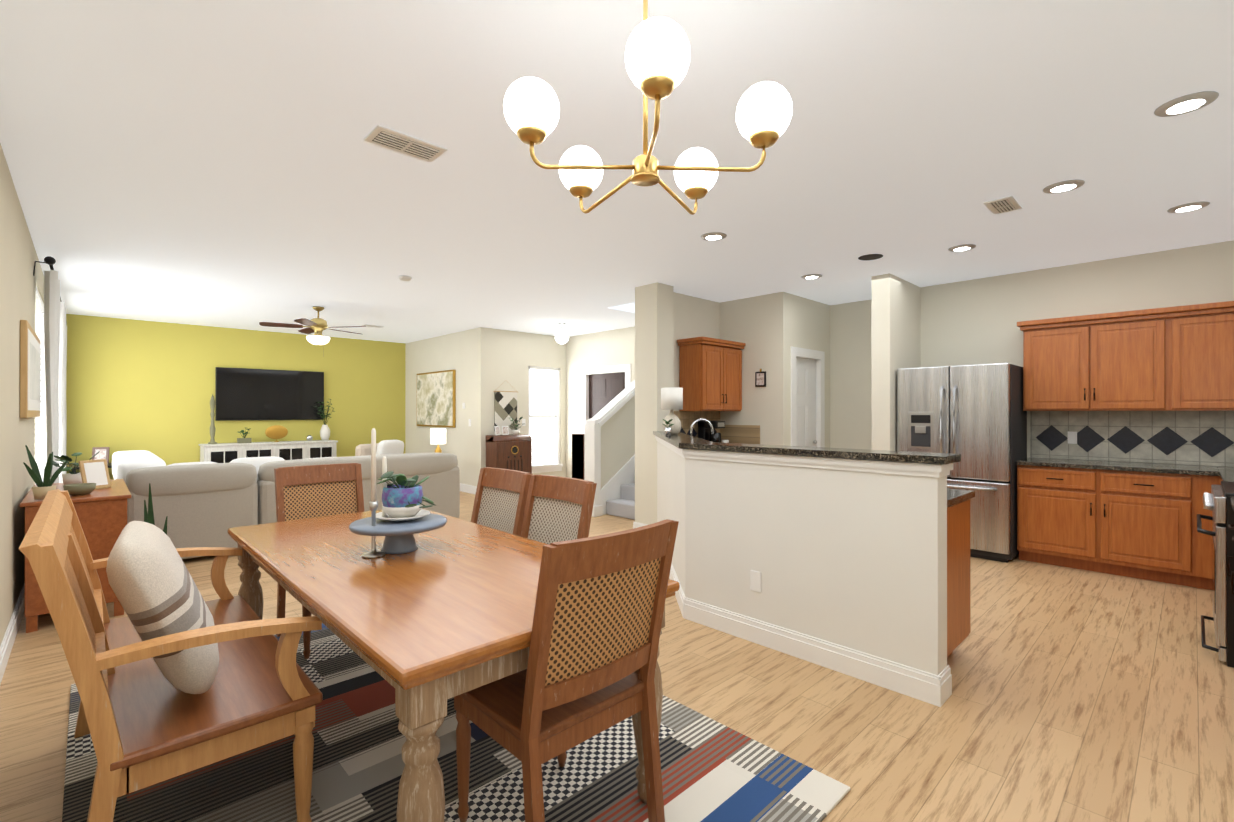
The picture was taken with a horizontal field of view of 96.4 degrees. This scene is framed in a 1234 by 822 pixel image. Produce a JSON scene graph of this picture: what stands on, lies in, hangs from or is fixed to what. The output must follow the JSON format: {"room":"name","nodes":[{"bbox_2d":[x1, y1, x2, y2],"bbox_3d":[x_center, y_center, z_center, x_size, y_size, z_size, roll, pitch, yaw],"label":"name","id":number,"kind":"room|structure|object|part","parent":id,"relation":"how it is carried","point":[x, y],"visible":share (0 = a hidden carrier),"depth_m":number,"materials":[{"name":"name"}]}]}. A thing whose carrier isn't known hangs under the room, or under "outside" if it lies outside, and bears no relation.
{"room":"kitchen and living room","nodes":[
{"label":"kitchen and living room","id":0,"kind":"room"},
{"bbox_2d":[0,143,43,645],"bbox_3d":[-3.777,-0.011,3.365,0.140,2.750,12.240,0,0,-44],"label":"wall","id":1,"kind":"structure","parent":0,"point":[19,282],"depth_m":3.34,"materials":[{"name":"beige paint"}]},
{"bbox_2d":[20,320,40,417],"bbox_3d":[-4.424,-0.279,4.172,0.038,0.650,1.400,0,0,-44],"label":"framed picture","id":2,"kind":"object","parent":1,"relation":"attached to","point":[30,369],"visible":1,"depth_m":3.79,"materials":[{"name":"brown wood"}]},
{"bbox_2d":[35,287,44,483],"bbox_3d":[-6.339,-0.125,6.041,0.180,1.990,3.650,0,0,-44],"label":"window","id":3,"kind":"structure","parent":1,"relation":"in","point":[40,444],"depth_m":5.95,"materials":[{"name":"white glass"}]},
{"bbox_2d":[33,256,66,323],"bbox_3d":[-6.205,-1.187,6.100,0.138,0.155,4.495,0,0,-44],"label":"curtain rod","id":4,"kind":"object","parent":1,"relation":"attached to","point":[50,261],"visible":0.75,"depth_m":4.53,"materials":[{"name":"black metal"}]},
{"bbox_2d":[44,270,63,482],"bbox_3d":[-4.965,0.073,4.851,0.090,2.530,0.530,0,0,-44],"label":"panel","id":5,"kind":"object","parent":4,"relation":"hanging from","point":[55,341],"depth_m":4.70,"materials":[{"name":"fabric"}]},
{"bbox_2d":[64,302,66,473],"bbox_3d":[-6.234,0.075,6.176,0.090,2.530,0.500,0,0,-44],"label":"panel","id":6,"kind":"object","parent":4,"relation":"hanging from","point":[65,327],"depth_m":6.33,"materials":[{"name":"fabric"}]},
{"bbox_2d":[66,314,405,479],"bbox_3d":[-6.126,0.003,9.491,5.220,2.750,0.140,0,0,-44],"label":"wall","id":7,"kind":"structure","parent":0,"point":[132,385],"depth_m":8.77,"materials":[{"name":"yellow paint"}]},
{"bbox_2d":[215,367,323,420],"bbox_3d":[-5.938,-0.277,9.520,1.610,0.870,0.056,0,0,-44],"label":"wall-mounted tv","id":8,"kind":"object","parent":7,"relation":"attached to","point":[252,394],"visible":0.85,"depth_m":9.44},
{"bbox_2d":[405,328,476,485],"bbox_3d":[-3.268,0.004,10.158,0.170,2.750,2.850,0,0,-44],"label":"wall","id":9,"kind":"structure","parent":0,"point":[457,351],"depth_m":9.86,"materials":[{"name":"beige paint"}]},
{"bbox_3d":[-3.350,-0.216,10.156,0.048,1.010,1.500,0,0,-44],"label":"abstract painting","id":10,"kind":"part","parent":9,"relation":"part of"},
{"bbox_2d":[477,327,565,483],"bbox_3d":[-1.577,0.003,9.721,1.910,2.750,0.120,0,0,-44],"label":"wall","id":11,"kind":"structure","parent":0,"point":[509,356],"depth_m":9.43,"materials":[{"name":"beige paint"}]},
{"bbox_2d":[493,380,516,434],"bbox_3d":[-1.879,-0.064,9.335,0.480,0.922,0.016,0,0,-44],"label":"art","id":12,"kind":"object","parent":11,"relation":"attached to","point":[505,406],"visible":0.94,"depth_m":9.32,"materials":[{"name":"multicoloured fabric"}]},
{"bbox_2d":[528,366,562,472],"bbox_3d":[-1.335,0.154,9.945,0.770,1.890,0.190,0,0,-44],"label":"window","id":13,"kind":"structure","parent":11,"relation":"in","point":[544,408],"depth_m":10.02,"materials":[{"name":"white glass"}]},
{"bbox_2d":[566,326,634,477],"bbox_3d":[-0.021,0.003,9.376,0.140,2.750,2.530,0,0,-44],"label":"wall","id":14,"kind":"structure","parent":0,"point":[609,347],"depth_m":9.86,"materials":[{"name":"beige paint"}]},
{"bbox_2d":[581,364,630,433],"bbox_3d":[-0.185,0.303,9.474,0.070,2.150,1.240,0,0,-44],"label":"door frame","id":15,"kind":"structure","parent":14,"relation":"attached to","point":[588,371],"depth_m":9.82,"materials":[{"name":"white wood"}]},
{"bbox_2d":[589,372,624,418],"bbox_3d":[-0.160,0.336,9.499,0.089,2.071,1.094,0,0,-44],"label":"front door","id":16,"kind":"structure","parent":14,"relation":"in","point":[605,389],"depth_m":9.59,"materials":[{"name":"wood"}]},
{"bbox_2d":[0,491,1233,821],"bbox_3d":[-0.762,1.421,6.358,8.900,0.100,12.400,0,0,-44],"label":"floor","id":17,"kind":"structure","parent":0,"point":[1078,695],"depth_m":2.53,"materials":[{"name":"brown wood"}]},
{"bbox_2d":[20,479,130,632],"bbox_3d":[-3.860,0.963,3.962,0.510,0.805,1.220,0,0,-44],"label":"sideboard","id":18,"kind":"object","parent":17,"relation":"on","point":[101,514],"visible":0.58,"depth_m":3.60,"materials":[{"name":"brown wood"}]},
{"bbox_2d":[23,445,110,499],"bbox_3d":[-3.811,0.386,3.857,0.412,0.341,0.999,0,0,-44],"label":"decor","id":19,"kind":"object","parent":18,"relation":"on","point":[91,476],"visible":0.98,"depth_m":3.89,"materials":[{"name":"green plant"}]},
{"bbox_2d":[71,463,111,471],"bbox_3d":[-7.173,1.064,7.885,0.890,0.620,0.570,0,0,-44],"label":"end table","id":20,"kind":"object","parent":17,"relation":"on","point":[109,465],"visible":0.12,"depth_m":7.63,"materials":[{"name":"brown wood"}]},
{"bbox_2d":[92,447,109,463],"bbox_3d":[-7.207,0.633,7.873,0.418,0.240,0.160,0,0,-44],"label":"picture frame","id":21,"kind":"object","parent":20,"relation":"on","point":[103,453],"visible":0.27,"depth_m":7.82,"materials":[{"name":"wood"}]},
{"bbox_2d":[144,483,167,534],"bbox_3d":[-3.086,0.920,3.689,0.130,0.890,0.124,0,0,-44],"label":"snake plant","id":22,"kind":"object","parent":17,"relation":"on","point":[149,517],"visible":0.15,"depth_m":3.64,"materials":[{"name":"green plant"}]},
{"bbox_2d":[198,440,337,462],"bbox_3d":[-5.832,0.953,9.334,1.950,0.850,0.451,0,0,-44],"label":"media console","id":23,"kind":"object","parent":17,"relation":"on","point":[230,452],"visible":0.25,"depth_m":9.13,"materials":[{"name":"white wood"}]},
{"bbox_2d":[208,394,216,443],"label":"candlestick","id":24,"kind":"object","parent":23,"relation":"on","point":[212,402],"depth_m":8.78,"materials":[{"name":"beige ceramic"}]},
{"bbox_2d":[237,428,251,442],"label":"potted plant","id":25,"kind":"object","parent":23,"relation":"on","point":[239,440],"depth_m":9.04,"materials":[{"name":"green ceramic"}]},
{"bbox_2d":[265,425,287,441],"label":"figurine","id":26,"kind":"object","parent":23,"relation":"on","point":[276,432],"depth_m":9.40,"materials":[{"name":"gold ceramic"}]},
{"bbox_2d":[306,435,312,440],"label":"figurine","id":27,"kind":"object","parent":23,"relation":"on","point":[309,437],"depth_m":9.72,"materials":[{"name":"silver ceramic"}]},
{"bbox_2d":[315,399,334,439],"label":"vase","id":28,"kind":"object","parent":23,"relation":"on","point":[325,431],"depth_m":9.90,"materials":[{"name":"white ceramic"}]},
{"bbox_2d":[112,450,459,559],"bbox_3d":[-4.067,0.897,6.768,3.110,0.870,3.040,0,0,-44],"label":"sectional sofa","id":29,"kind":"object","parent":17,"relation":"on","point":[205,504],"visible":0.6,"depth_m":5.16,"materials":[{"name":"fabric"}]},
{"bbox_2d":[355,440,403,455],"bbox_3d":[-3.840,0.933,9.362,0.820,0.888,0.920,0,0,26],"label":"armchair","id":30,"kind":"object","parent":17,"relation":"on","point":[384,447],"visible":0.19,"depth_m":9.22,"materials":[{"name":"white fabric"}]},
{"bbox_2d":[62,623,849,821],"bbox_3d":[-0.931,1.356,2.356,2.040,0.012,2.990,0,0,-44],"label":"dining rug","id":31,"kind":"object","parent":17,"relation":"on","point":[712,770],"visible":0.54,"depth_m":2.04,"materials":[{"name":"multicoloured fabric"}]},
{"bbox_2d":[19,489,322,821],"bbox_3d":[-1.633,0.835,2.010,0.663,1.028,1.332,0,0,-44],"label":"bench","id":32,"kind":"object","parent":31,"relation":"on","point":[143,721],"visible":0.98,"depth_m":1.67,"materials":[{"name":"brown wood"}]},
{"bbox_2d":[106,521,218,693],"bbox_3d":[-1.453,0.616,1.781,0.150,0.530,0.530,-27,16,-35],"label":"pillow","id":33,"kind":"object","parent":32,"relation":"on","point":[154,586],"visible":0.85,"depth_m":1.60,"materials":[{"name":"beige fabric"}]},
{"bbox_2d":[274,463,363,658],"bbox_3d":[-1.730,0.850,3.350,0.496,1.005,0.599,0,0,-44],"label":"chair","id":34,"kind":"object","parent":31,"relation":"on","point":[310,491],"visible":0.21,"depth_m":3.50,"materials":[{"name":"brown wood"}]},
{"bbox_2d":[228,508,679,821],"bbox_3d":[-0.878,0.971,2.359,0.980,0.758,2.160,0,0,-44],"label":"dining table","id":35,"kind":"object","parent":31,"relation":"on","point":[432,623],"visible":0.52,"depth_m":1.75,"materials":[{"name":"brown wood"}]},
{"bbox_2d":[349,428,446,557],"bbox_3d":[-0.928,0.331,2.354,0.390,0.520,0.390,0,0,-44],"label":"centerpiece","id":36,"kind":"object","parent":35,"relation":"on","point":[401,519],"visible":1,"depth_m":2.32,"materials":[{"name":"grey ceramic"}]},
{"bbox_2d":[471,467,532,535],"bbox_3d":[-0.838,0.849,3.054,0.599,1.005,0.496,0,0,-44],"label":"chair","id":37,"kind":"object","parent":31,"relation":"on","point":[500,499],"visible":0.23,"depth_m":3.24,"materials":[{"name":"brown wood"}]},
{"bbox_2d":[520,474,596,543],"bbox_3d":[-0.468,0.848,2.668,0.599,1.005,0.496,0,0,-44],"label":"chair","id":38,"kind":"object","parent":31,"relation":"on","point":[558,508],"visible":0.23,"depth_m":2.85,"materials":[{"name":"brown wood"}]},
{"bbox_2d":[454,519,678,821],"bbox_3d":[-0.175,0.846,1.769,0.496,1.005,0.599,0,0,-44],"label":"head chair","id":39,"kind":"object","parent":31,"relation":"on","point":[598,617],"visible":1,"depth_m":1.60,"materials":[{"name":"brown wood"}]},
{"bbox_2d":[486,434,531,473],"bbox_3d":[-1.787,0.887,9.150,0.700,0.980,0.352,0,0,-44],"label":"base cabinet","id":40,"kind":"object","parent":17,"relation":"on","point":[511,452],"visible":0.46,"depth_m":9.00,"materials":[{"name":"brown wood"}]},
{"bbox_2d":[494,417,522,434],"bbox_3d":[-1.788,0.242,9.146,0.593,0.304,0.230,0,0,-44],"label":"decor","id":41,"kind":"object","parent":40,"relation":"on","point":[505,430],"visible":1,"depth_m":9.07,"materials":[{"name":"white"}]},
{"bbox_2d":[572,434,583,479],"bbox_3d":[-0.477,0.849,7.782,0.200,1.050,0.260,0,0,-44],"label":"tower speaker","id":42,"kind":"object","parent":17,"relation":"on","point":[577,456],"visible":0.27,"depth_m":7.70},
{"bbox_2d":[606,470,634,519],"bbox_3d":[1.285,0.351,7.950,2.935,2.046,1.084,0,0,-44],"label":"carpeted stairs","id":43,"kind":"structure","parent":17,"relation":"on","point":[624,506],"depth_m":7.24,"materials":[{"name":"carpet"}]},
{"bbox_2d":[947,492,974,657],"bbox_3d":[1.415,0.924,3.297,0.620,0.880,1.077,0,0,-44],"label":"base cabinet","id":44,"kind":"object","parent":17,"relation":"on","point":[958,517],"depth_m":2.93,"materials":[{"name":"wood"}]},
{"bbox_2d":[947,488,973,507],"bbox_3d":[1.167,0.470,4.585,2.046,0.035,3.307,0,0,-44],"label":"countertop","id":45,"kind":"structure","parent":44,"relation":"on","point":[954,496],"depth_m":2.97,"materials":[{"name":"grey stone"}]},
{"bbox_2d":[897,363,1026,562],"bbox_3d":[3.405,0.469,5.485,0.810,1.800,0.952,0,0,-44],"label":"refrigerator","id":46,"kind":"object","parent":17,"relation":"on","point":[974,416],"visible":0.79,"depth_m":5.11,"materials":[{"name":"silver metal"}]},
{"bbox_2d":[1017,465,1219,589],"bbox_3d":[4.295,0.927,4.757,0.604,0.880,1.291,0,0,-44],"label":"base cabinet","id":47,"kind":"object","parent":17,"relation":"on","point":[1134,525],"depth_m":4.53,"materials":[{"name":"brown wood"}]},
{"bbox_2d":[1016,457,1219,476],"bbox_3d":[4.272,0.470,4.769,0.623,0.035,1.248,0,0,-44],"label":"countertop","id":48,"kind":"structure","parent":47,"relation":"on","point":[1052,462],"depth_m":4.58,"materials":[{"name":"grey stone"}]},
{"bbox_2d":[1216,465,1233,484],"bbox_3d":[4.593,0.468,3.768,1.543,0.035,0.642,0,0,-44],"label":"countertop","id":49,"kind":"structure","parent":47,"relation":"on","point":[1226,473],"depth_m":4.05,"materials":[{"name":"grey stone"}]},
{"bbox_2d":[1197,481,1233,667],"bbox_3d":[3.715,0.854,3.014,0.750,1.020,0.754,0,0,-44],"label":"range","id":50,"kind":"object","parent":17,"relation":"on","point":[1216,500],"visible":1,"depth_m":2.97,"materials":[{"name":"silver metal"}]},
{"bbox_2d":[1227,496,1233,589],"bbox_3d":[4.232,0.924,3.412,0.530,0.880,0.628,0,0,-44],"label":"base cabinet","id":51,"kind":"object","parent":17,"relation":"on","point":[1228,565],"depth_m":2.91,"materials":[{"name":"brown wood"}]},
{"bbox_3d":[3.316,0.923,2.532,0.470,0.880,0.624,0,0,-44],"label":"base cabinet","id":52,"kind":"object","parent":17,"relation":"on","visible":0},
{"bbox_2d":[1230,496,1233,509],"bbox_3d":[3.027,0.464,2.268,1.255,0.035,0.642,0,0,-44],"label":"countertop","id":53,"kind":"structure","parent":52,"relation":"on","point":[1231,498],"depth_m":2.80,"materials":[{"name":"grey stone"}]},
{"bbox_3d":[-2.865,1.081,8.845,0.470,0.590,0.470,0,0,-44],"label":"round side table","id":54,"kind":"object","parent":17,"relation":"on","visible":0},
{"bbox_2d":[430,429,445,452],"bbox_3d":[-2.865,0.535,8.846,0.240,0.500,0.240,0,0,-44],"label":"lamp","id":55,"kind":"object","parent":54,"relation":"on","point":[437,436],"visible":0.73,"depth_m":8.76,"materials":[{"name":"white fabric"}]},
{"bbox_2d":[0,0,1233,342],"bbox_3d":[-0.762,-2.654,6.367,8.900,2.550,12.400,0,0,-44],"label":"ceiling","id":56,"kind":"structure","parent":0,"point":[210,162],"depth_m":2.95,"materials":[{"name":"white paint"}]},
{"bbox_2d":[259,306,365,356],"bbox_3d":[-3.996,-1.046,7.346,1.279,0.659,1.231,0,0,-44],"label":"ceiling fan","id":57,"kind":"object","parent":56,"relation":"hanging from","point":[317,326],"visible":1,"depth_m":7.23,"materials":[{"name":"brown wood"}]},
{"bbox_2d":[361,324,383,327],"bbox_3d":[-3.926,-1.364,8.873,0.300,0.018,0.160,0,0,-44],"label":"ceiling vent","id":58,"kind":"object","parent":56,"relation":"in","point":[368,325],"visible":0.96,"depth_m":8.85,"materials":[{"name":"white metal"}]},
{"bbox_2d":[398,275,411,280],"bbox_3d":[-2.178,-1.363,5.674,0.130,0.034,0.130,0,0,-44],"label":"smoke detector","id":59,"kind":"object","parent":56,"relation":"attached to","point":[404,278],"visible":1,"depth_m":5.63,"materials":[{"name":"white plastic"}]},
{"bbox_2d":[364,125,446,162],"bbox_3d":[-1.093,-1.377,2.864,0.360,0.018,0.200,0,0,-44],"label":"ceiling vent","id":60,"kind":"object","parent":56,"relation":"in","point":[394,140],"visible":0.98,"depth_m":2.84,"materials":[{"name":"beige metal"}]},
{"bbox_2d":[554,323,568,343],"bbox_3d":[-0.862,-1.210,8.623,0.239,0.327,0.236,0,0,-44],"label":"light","id":61,"kind":"object","parent":56,"relation":"attached to","point":[561,336],"visible":1,"depth_m":8.55,"materials":[{"name":"white glass"}]},
{"bbox_2d":[503,0,792,214],"bbox_3d":[0.077,-1.031,1.663,0.797,0.716,0.786,0,0,-44],"label":"brass chandelier","id":62,"kind":"object","parent":56,"relation":"hanging from","point":[657,56],"visible":1,"depth_m":1.49,"materials":[{"name":"white glass"}]},
{"bbox_2d":[701,232,726,240],"bbox_3d":[0.764,-1.376,4.365,0.205,0.013,0.205,0,0,40],"label":"recessed light","id":63,"kind":"object","parent":56,"relation":"in","point":[711,236],"depth_m":4.34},
{"bbox_2d":[801,274,821,278],"bbox_3d":[1.995,-1.373,5.654,0.205,0.013,0.205,0,0,40],"label":"recessed light","id":64,"kind":"object","parent":56,"relation":"in","point":[809,276],"depth_m":5.62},
{"bbox_2d":[858,254,882,260],"bbox_3d":[2.276,-1.379,4.955,0.210,0.005,0.210,0,0,-44],"label":"ceiling speaker","id":65,"kind":"object","parent":56,"relation":"attached to","point":[870,257],"visible":1,"depth_m":4.95},
{"bbox_2d":[948,244,975,251],"bbox_3d":[2.921,-1.375,4.672,0.205,0.013,0.205,0,0,40],"label":"recessed light","id":66,"kind":"object","parent":56,"relation":"in","point":[964,247],"depth_m":4.65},
{"bbox_2d":[983,196,1021,214],"bbox_3d":[2.589,-1.375,3.703,0.300,0.018,0.160,0,0,-44],"label":"ceiling vent","id":67,"kind":"object","parent":56,"relation":"in","point":[1002,205],"visible":0.98,"depth_m":3.67,"materials":[{"name":"beige metal"}]},
{"bbox_2d":[1042,179,1084,193],"bbox_3d":[2.752,-1.378,3.402,0.205,0.013,0.205,0,0,37],"label":"recessed light","id":68,"kind":"object","parent":56,"relation":"in","point":[1068,185],"depth_m":3.38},
{"bbox_2d":[1154,91,1218,116],"bbox_3d":[2.569,-1.380,2.494,0.205,0.013,0.205,0,0,25],"label":"recessed light","id":69,"kind":"object","parent":56,"relation":"in","point":[1184,104],"depth_m":2.48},
{"bbox_2d":[1167,201,1209,212],"bbox_3d":[3.877,-1.377,3.746,0.205,0.013,0.205,0,0,25],"label":"recessed light","id":70,"kind":"object","parent":56,"relation":"in","point":[1187,207],"depth_m":3.72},
{"bbox_2d":[601,395,634,488],"bbox_3d":[0.772,0.000,8.316,2.980,2.750,0.100,0,0,-44],"label":"wall","id":71,"kind":"structure","parent":0,"point":[617,440],"depth_m":7.51,"materials":[{"name":"beige paint"}]},
{"bbox_2d":[584,380,634,516],"bbox_3d":[0.884,0.001,8.423,3.490,2.750,0.240,0,0,-44],"label":"trim","id":72,"kind":"structure","parent":71,"relation":"attached to","point":[611,488],"depth_m":7.30,"materials":[{"name":"white paint"}]},
{"bbox_2d":[635,282,673,524],"bbox_3d":[0.412,-0.005,6.125,0.270,2.750,0.335,0,0,-44],"label":"column","id":73,"kind":"structure","parent":0,"point":[654,338],"depth_m":6.02,"materials":[{"name":"beige paint"}]},
{"bbox_2d":[674,292,719,410],"bbox_3d":[1.574,-0.002,7.370,3.130,2.750,0.145,0,0,-44],"label":"wall","id":74,"kind":"structure","parent":0,"point":[696,317],"depth_m":6.63,"materials":[{"name":"beige paint"}]},
{"bbox_2d":[678,340,745,411],"bbox_3d":[1.134,-0.394,6.599,0.806,0.790,0.332,0,0,-44],"label":"upper cabinet","id":75,"kind":"object","parent":74,"relation":"attached to","point":[710,376],"depth_m":6.37,"materials":[{"name":"wood"}]},
{"bbox_2d":[698,420,724,441],"bbox_3d":[1.132,0.285,6.587,0.190,0.340,0.274,0,0,-44],"label":"coffee maker","id":76,"kind":"object","parent":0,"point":[704,430],"visible":0.67,"depth_m":6.53,"materials":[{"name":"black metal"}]},
{"bbox_2d":[720,294,771,444],"bbox_3d":[1.612,-0.003,6.773,0.120,2.750,0.770,0,0,-44],"label":"wall","id":77,"kind":"structure","parent":0,"point":[769,330],"depth_m":6.66,"materials":[{"name":"beige paint"}]},
{"bbox_2d":[755,369,765,386],"bbox_3d":[1.710,-0.396,6.570,0.023,0.215,0.140,0,0,-44],"label":"photo frame","id":78,"kind":"object","parent":77,"relation":"attached to","point":[760,378],"visible":0.96,"depth_m":6.56,"materials":[{"name":"black wood"}]},
{"bbox_2d":[772,292,829,447],"bbox_3d":[2.350,-0.003,6.863,1.310,2.750,0.120,0,0,-44],"label":"wall","id":79,"kind":"structure","parent":0,"point":[797,321],"depth_m":6.47,"materials":[{"name":"beige paint"}]},
{"bbox_2d":[796,357,816,446],"bbox_3d":[2.309,0.340,6.804,0.684,2.051,0.087,0,0,-44],"label":"pantry door","id":80,"kind":"structure","parent":79,"relation":"in","point":[805,402],"depth_m":6.84,"materials":[{"name":"white wood"}]},
{"bbox_2d":[791,346,824,446],"bbox_3d":[2.330,0.307,6.782,0.830,2.130,0.060,0,0,-44],"label":"door frame","id":81,"kind":"structure","parent":79,"relation":"attached to","point":[818,356],"depth_m":6.98,"materials":[{"name":"white wood"}]},
{"bbox_2d":[657,441,946,674],"bbox_3d":[0.996,0.809,4.271,1.652,1.115,3.150,0,0,-44],"label":"wall","id":82,"kind":"structure","parent":0,"point":[856,560],"depth_m":2.97,"materials":[{"name":"beige paint"}]},
{"bbox_2d":[0,483,951,706],"bbox_3d":[-1.351,1.302,5.795,6.730,0.135,11.800,0,0,-44],"label":"baseboard","id":83,"kind":"structure","parent":82,"relation":"attached to","point":[930,688],"depth_m":2.98,"materials":[{"name":"white wood"}]},
{"bbox_2d":[750,570,760,592],"bbox_3d":[0.819,1.004,3.256,0.008,0.120,0.070,0,0,-44],"label":"electrical outlet plate","id":84,"kind":"object","parent":82,"relation":"attached to","point":[755,580],"depth_m":3.25,"materials":[{"name":"white plastic"}]},
{"bbox_2d":[655,436,952,477],"bbox_3d":[0.954,0.281,4.226,1.571,0.060,3.187,0,0,-44],"label":"trim","id":85,"kind":"structure","parent":82,"relation":"on","point":[915,469],"depth_m":2.95,"materials":[{"name":"white paint"}]},
{"bbox_2d":[653,431,960,464],"bbox_3d":[1.001,0.229,4.265,1.738,0.035,3.223,0,0,-44],"label":"bar","id":86,"kind":"object","parent":85,"relation":"on","point":[682,440],"visible":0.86,"depth_m":2.99,"materials":[{"name":"black stone"}]},
{"bbox_2d":[663,419,673,435],"bbox_3d":[0.442,0.140,4.745,0.104,0.142,0.106,0,0,-44],"label":"potted plant","id":87,"kind":"object","parent":86,"relation":"on","point":[667,430],"visible":1,"depth_m":4.72,"materials":[{"name":"silver metal"}]},
{"bbox_2d":[661,387,682,434],"bbox_3d":[0.495,0.002,4.976,0.196,0.420,0.196,0,0,-44],"label":"light","id":88,"kind":"object","parent":86,"relation":"on","point":[671,399],"visible":0.9,"depth_m":4.90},
{"bbox_2d":[871,273,920,450],"bbox_3d":[3.142,-0.005,6.043,1.300,2.750,0.180,0,0,-44],"label":"wall","id":89,"kind":"structure","parent":0,"point":[895,323],"depth_m":5.62,"materials":[{"name":"beige paint"}]},
{"bbox_2d":[830,240,1233,466],"bbox_3d":[4.224,-0.006,5.563,0.400,2.750,4.350,0,0,-44],"label":"wall","id":90,"kind":"structure","parent":0,"point":[971,322],"depth_m":5.58,"materials":[{"name":"beige paint"}]},
{"bbox_2d":[1020,313,1163,412],"bbox_3d":[4.282,-0.400,4.968,0.335,0.795,0.972,0,0,-44],"label":"upper cabinet","id":91,"kind":"object","parent":90,"relation":"attached to","point":[1153,389],"depth_m":4.83,"materials":[{"name":"brown wood"}]},
{"bbox_2d":[1164,305,1233,412],"bbox_3d":[4.935,-0.401,4.287,0.335,0.795,0.916,0,0,-44],"label":"upper cabinet","id":92,"kind":"object","parent":90,"relation":"attached to","point":[1199,343],"depth_m":4.38,"materials":[{"name":"brown wood"}]}
]}

